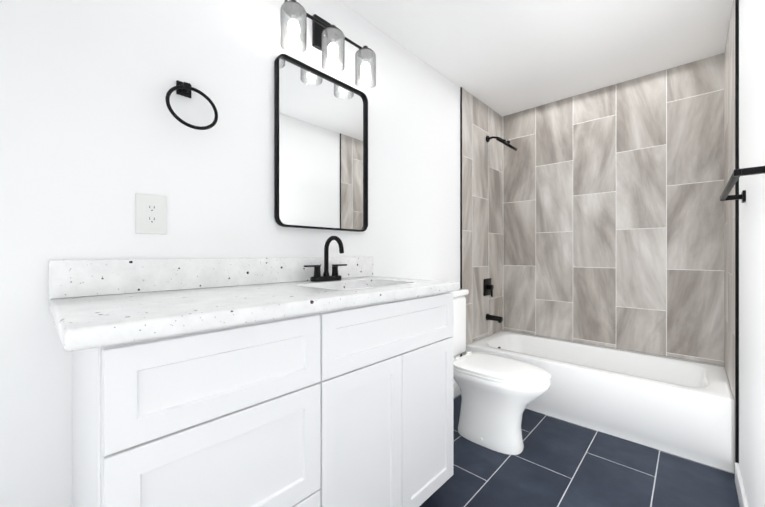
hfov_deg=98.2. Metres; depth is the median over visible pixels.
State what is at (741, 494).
baseboard
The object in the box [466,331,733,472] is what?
bathtub
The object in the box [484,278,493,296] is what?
shower valve
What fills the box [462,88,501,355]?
wall tile
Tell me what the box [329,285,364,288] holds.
sink
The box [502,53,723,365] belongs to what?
wall tile
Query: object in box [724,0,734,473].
wall tile
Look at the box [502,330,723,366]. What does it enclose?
wall
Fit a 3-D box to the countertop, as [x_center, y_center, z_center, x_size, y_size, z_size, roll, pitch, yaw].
[-0.300,0.149,1.232,0.576,0.041,1.308,0,0,43]
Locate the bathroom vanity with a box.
[72,293,452,506]
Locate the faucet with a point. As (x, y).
(318, 277)
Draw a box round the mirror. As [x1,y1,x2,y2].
[274,54,367,231]
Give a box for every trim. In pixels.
[460,87,461,356]
[735,0,738,462]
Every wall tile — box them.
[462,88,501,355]
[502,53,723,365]
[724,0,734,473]
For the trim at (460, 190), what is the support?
attached to the wall at (96, 136)
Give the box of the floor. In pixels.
[419,394,739,506]
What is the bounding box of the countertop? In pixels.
[49,277,459,356]
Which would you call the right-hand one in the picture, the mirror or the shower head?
the shower head
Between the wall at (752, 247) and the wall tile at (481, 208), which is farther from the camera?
the wall tile at (481, 208)
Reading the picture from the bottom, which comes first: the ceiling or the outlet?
the outlet
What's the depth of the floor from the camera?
1.66 m
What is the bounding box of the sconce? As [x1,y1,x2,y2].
[280,0,375,88]
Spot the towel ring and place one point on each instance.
(184, 89)
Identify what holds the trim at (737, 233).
attached to the wall at (752, 247)
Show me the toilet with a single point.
(499, 393)
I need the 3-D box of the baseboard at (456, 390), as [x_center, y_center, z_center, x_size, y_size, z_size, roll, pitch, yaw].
[0.279,1.066,2.270,0.014,0.095,1.017,0,0,43]
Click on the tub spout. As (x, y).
(499, 319)
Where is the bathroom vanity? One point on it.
(245, 382)
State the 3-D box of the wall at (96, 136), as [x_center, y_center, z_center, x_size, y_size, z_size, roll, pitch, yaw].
[-0.258,-0.106,1.777,0.100,2.440,4.256,0,0,43]
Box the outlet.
[136,193,166,233]
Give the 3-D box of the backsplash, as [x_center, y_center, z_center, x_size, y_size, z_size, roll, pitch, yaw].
[-0.504,0.073,1.422,0.020,0.110,1.308,0,0,43]
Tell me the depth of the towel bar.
1.07 m
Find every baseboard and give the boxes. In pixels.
[453,383,460,397]
[735,462,748,506]
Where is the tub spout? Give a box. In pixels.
[486,314,502,322]
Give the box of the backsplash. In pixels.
[49,257,372,296]
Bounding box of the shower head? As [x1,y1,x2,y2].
[486,136,516,150]
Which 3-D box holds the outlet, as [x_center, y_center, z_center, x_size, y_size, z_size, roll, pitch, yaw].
[-0.786,-0.134,1.129,0.008,0.133,0.089,0,0,43]
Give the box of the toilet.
[451,289,550,454]
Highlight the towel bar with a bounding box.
[720,166,764,202]
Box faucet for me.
[304,236,346,281]
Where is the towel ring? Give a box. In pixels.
[165,80,217,129]
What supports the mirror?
attached to the wall at (96, 136)
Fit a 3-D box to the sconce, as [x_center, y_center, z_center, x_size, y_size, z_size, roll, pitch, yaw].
[-0.251,-1.023,1.595,0.154,0.267,0.541,0,0,43]
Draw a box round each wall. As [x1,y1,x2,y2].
[0,0,501,506]
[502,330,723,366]
[739,0,764,506]
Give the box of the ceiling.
[339,0,732,116]

